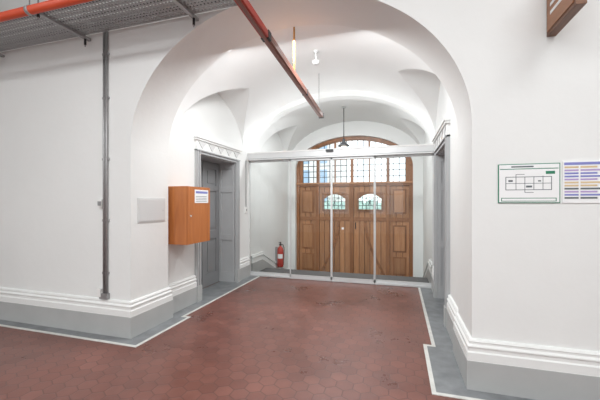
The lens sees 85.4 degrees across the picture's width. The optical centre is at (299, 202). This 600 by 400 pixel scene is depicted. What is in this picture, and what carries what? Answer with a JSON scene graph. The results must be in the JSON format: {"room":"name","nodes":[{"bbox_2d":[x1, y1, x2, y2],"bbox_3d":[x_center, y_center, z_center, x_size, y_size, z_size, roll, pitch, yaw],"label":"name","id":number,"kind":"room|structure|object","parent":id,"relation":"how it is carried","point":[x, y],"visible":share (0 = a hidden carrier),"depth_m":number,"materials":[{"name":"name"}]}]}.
{"room":"entrance hall","nodes":[
{"label":"entrance hall","id":0,"kind":"room"},
{"bbox_2d":[168,93,287,284],"bbox_3d":[-1.255,-0.150,6.750,0.400,4.700,5.100,0,0,17],"label":"wall","id":1,"kind":"structure","parent":0,"point":[210,117],"depth_m":6.36,"materials":[{"name":"white paint"}]},
{"bbox_2d":[168,186,209,244],"bbox_3d":[-1.535,0.163,4.502,0.362,0.765,0.515,0,0,17],"label":"cabinet","id":2,"kind":"object","parent":1,"relation":"attached to","point":[188,206],"visible":0.98,"depth_m":4.28,"materials":[{"name":"brown wood"}]},
{"bbox_2d":[193,135,241,301],"bbox_3d":[-1.543,0.242,5.630,0.455,2.515,1.450,0,0,17],"label":"door","id":3,"kind":"structure","parent":1,"relation":"in","point":[216,164],"depth_m":6.12,"materials":[{"name":"grey paint"}]},
{"bbox_2d":[251,252,288,271],"bbox_3d":[-0.656,1.640,7.964,0.045,1.080,2.430,0,0,17],"label":"baseboard","id":4,"kind":"structure","parent":1,"relation":"attached to","point":[260,261],"depth_m":7.28,"materials":[{"name":"grey paint"}]},
{"bbox_2d":[275,242,284,266],"bbox_3d":[-0.516,1.289,8.144,0.210,0.622,0.196,0,0,17],"label":"fire extinguisher","id":5,"kind":"object","parent":1,"relation":"attached to","point":[279,256],"visible":0.99,"depth_m":8.09,"materials":[{"name":"red metal"}]},
{"bbox_2d":[247,144,433,287],"bbox_3d":[0.639,0.232,6.189,3.550,2.524,0.180,0,0,17],"label":"door","id":6,"kind":"structure","parent":1,"relation":"in","point":[414,150],"depth_m":6.09,"materials":[{"name":"silver metal"}]},
{"bbox_2d":[0,276,534,399],"bbox_3d":[-1.018,1.547,1.821,12.000,0.106,10.900,0,0,17],"label":"floor","id":7,"kind":"structure","parent":0,"point":[267,338],"depth_m":3.26,"materials":[{"name":"tile"}]},
{"bbox_2d":[0,0,599,351],"bbox_3d":[-0.501,-0.800,3.535,12.000,4.600,0.620,0,0,17],"label":"wall","id":8,"kind":"structure","parent":0,"point":[529,273],"depth_m":3.28,"materials":[{"name":"white paint"}]},
{"bbox_2d":[97,31,109,298],"bbox_3d":[-2.244,-0.455,3.711,0.140,3.090,0.050,0,0,17],"label":"conduit","id":9,"kind":"object","parent":8,"relation":"attached to","point":[102,293],"visible":0.85,"depth_m":3.70,"materials":[{"name":"metal"}]},
{"bbox_2d":[0,256,249,338],"bbox_3d":[-3.642,1.298,5.785,4.685,0.405,3.205,0,0,17],"label":"baseboard","id":10,"kind":"structure","parent":8,"relation":"attached to","point":[109,317],"depth_m":3.90,"materials":[{"name":"grey paint"}]},
{"bbox_2d":[138,198,164,222],"bbox_3d":[-1.789,0.085,3.939,0.020,0.290,0.450,0,0,17],"label":"access hatch","id":11,"kind":"object","parent":8,"relation":"attached to","point":[149,209],"visible":1,"depth_m":3.92,"materials":[{"name":"white paint"}]},
{"bbox_2d":[431,266,599,399],"bbox_3d":[3.703,1.298,3.570,3.970,0.405,3.205,0,0,17],"label":"baseboard","id":12,"kind":"structure","parent":8,"relation":"attached to","point":[530,371],"depth_m":2.50,"materials":[{"name":"grey paint"}]},
{"bbox_2d":[498,163,559,202],"bbox_3d":[1.771,-0.152,2.521,0.414,0.305,0.011,0,0,17],"label":"sign","id":13,"kind":"object","parent":8,"relation":"attached to","point":[535,182],"visible":1,"depth_m":2.52,"materials":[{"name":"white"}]},
{"bbox_2d":[547,0,586,36],"bbox_3d":[1.855,-1.485,2.276,0.075,0.430,0.430,0,0,17],"label":"wooden sign","id":14,"kind":"object","parent":8,"relation":"attached to","point":[560,13],"visible":1,"depth_m":2.29,"materials":[{"name":"brown wood"}]},
{"bbox_2d":[562,160,599,202],"bbox_3d":[2.103,-0.158,2.421,0.250,0.315,0.010,0,0,17],"label":"notice","id":15,"kind":"object","parent":8,"relation":"attached to","point":[580,179],"visible":1,"depth_m":2.42,"materials":[{"name":"white paper"}]},
{"bbox_2d":[172,25,440,151],"bbox_3d":[0.284,-1.610,5.011,3.550,1.120,2.660,0,0,17],"label":"ceiling","id":16,"kind":"structure","parent":0,"point":[249,78],"depth_m":4.90,"materials":[{"name":"paint"}]},
{"bbox_2d":[312,50,319,64],"bbox_3d":[0.227,-2.070,4.632,0.110,0.200,0.110,0,0,17],"label":"smoke detector","id":17,"kind":"object","parent":16,"relation":"attached to","point":[314,62],"visible":1,"depth_m":4.61,"materials":[{"name":"white paint"}]},
{"bbox_2d":[251,90,432,151],"bbox_3d":[0.698,-1.750,6.385,3.550,1.500,0.210,0,0,17],"label":"rib","id":18,"kind":"object","parent":16,"relation":"attached to","point":[340,94],"visible":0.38,"depth_m":6.30,"materials":[{"name":"paint"}]},
{"bbox_2d":[255,99,431,164],"bbox_3d":[1.050,-1.610,7.553,3.550,1.120,2.230,0,0,17],"label":"ceiling","id":19,"kind":"structure","parent":0,"point":[294,126],"depth_m":7.58,"materials":[{"name":"paint"}]},
{"bbox_2d":[338,106,348,147],"bbox_3d":[0.987,-1.655,7.327,0.260,1.030,0.260,0,0,17],"label":"pendant lamp","id":20,"kind":"object","parent":19,"relation":"hanging from","point":[343,144],"visible":0.72,"depth_m":7.29,"materials":[{"name":"black plastic"}]},
{"bbox_2d":[288,121,422,276],"bbox_3d":[1.437,-0.250,8.836,4.350,4.900,0.450,0,0,17],"label":"wall","id":21,"kind":"structure","parent":0,"point":[351,128],"depth_m":8.48,"materials":[{"name":"white paint"}]},
{"bbox_2d":[296,136,412,276],"bbox_3d":[1.406,0.190,8.786,3.110,3.960,0.165,0,0,17],"label":"wooden double door","id":22,"kind":"structure","parent":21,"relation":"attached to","point":[353,246],"depth_m":8.74,"materials":[{"name":"brown wood"}]},
{"bbox_2d":[423,82,457,306],"bbox_3d":[2.527,-0.150,5.609,0.400,4.700,5.100,0,0,17],"label":"wall","id":23,"kind":"structure","parent":0,"point":[445,109],"depth_m":3.88,"materials":[{"name":"white paint"}]},
{"bbox_2d":[422,259,431,282],"bbox_3d":[2.699,1.640,6.952,0.045,1.080,2.430,0,0,17],"label":"baseboard","id":24,"kind":"structure","parent":23,"relation":"attached to","point":[428,270],"depth_m":6.23,"materials":[{"name":"grey paint"}]},
{"bbox_2d":[432,118,450,326],"bbox_3d":[2.148,0.242,4.517,0.455,2.515,1.450,0,0,17],"label":"door","id":25,"kind":"structure","parent":23,"relation":"in","point":[441,139],"depth_m":5.08,"materials":[{"name":"grey paint"}]},
{"bbox_3d":[-1.501,-3.175,0.218,12.400,0.150,7.550,0,0,17],"label":"ceiling","id":26,"kind":"structure","parent":0,"visible":0},
{"bbox_2d":[0,0,93,21],"bbox_3d":[-3.602,-2.470,3.468,5.900,1.258,0.089,0,0,17],"label":"pipe","id":27,"kind":"object","parent":26,"relation":"attached to","point":[27,10],"visible":1,"depth_m":3.12,"materials":[{"name":"orange"}]},
{"bbox_2d":[0,0,237,57],"bbox_3d":[-3.427,-2.450,3.788,5.850,1.299,0.583,0,0,17],"label":"cable tray","id":28,"kind":"object","parent":26,"relation":"hanging from","point":[34,35],"visible":0.84,"depth_m":3.38,"materials":[{"name":"metal"}]},
{"bbox_2d":[234,0,323,117],"bbox_3d":[-0.159,-2.285,3.563,0.090,1.628,4.334,0,0,14],"label":"suspended trunking","id":29,"kind":"object","parent":26,"relation":"hanging from","point":[245,6],"visible":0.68,"depth_m":3.24,"materials":[{"name":"red metal"}]},
{"bbox_3d":[1.322,2.240,8.453,3.550,0.120,1.350,0,0,17],"label":"floor","id":30,"kind":"structure","parent":0,"visible":0},
{"bbox_2d":[259,268,428,282],"bbox_3d":[0.899,1.838,7.051,3.546,0.684,1.620,0,0,17],"label":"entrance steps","id":31,"kind":"structure","parent":30,"relation":"on","point":[273,270],"depth_m":6.71,"materials":[{"name":"grey stone"}]},
{"label":"outside","id":32,"kind":"structure","parent":0,"visible":0},
{"bbox_3d":[4.222,2.310,19.198,21.000,0.180,20.800,0,0,17],"label":"ground","id":33,"kind":"structure","parent":32,"visible":0},
{"bbox_2d":[304,142,345,200],"bbox_3d":[-0.645,-1.650,23.147,7.400,7.700,4.050,0,0,17],"label":"building","id":34,"kind":"structure","parent":33,"relation":"on","point":[343,162],"depth_m":20.54,"materials":[{"name":"glass"}]},
{"bbox_2d":[324,200,380,208],"bbox_3d":[2.763,1.036,13.012,10.623,2.368,1.366,0,0,17],"label":"hedge","id":35,"kind":"object","parent":33,"relation":"on","point":[325,203],"visible":0.02,"depth_m":12.83,"materials":[{"name":"green plant"}]}
]}

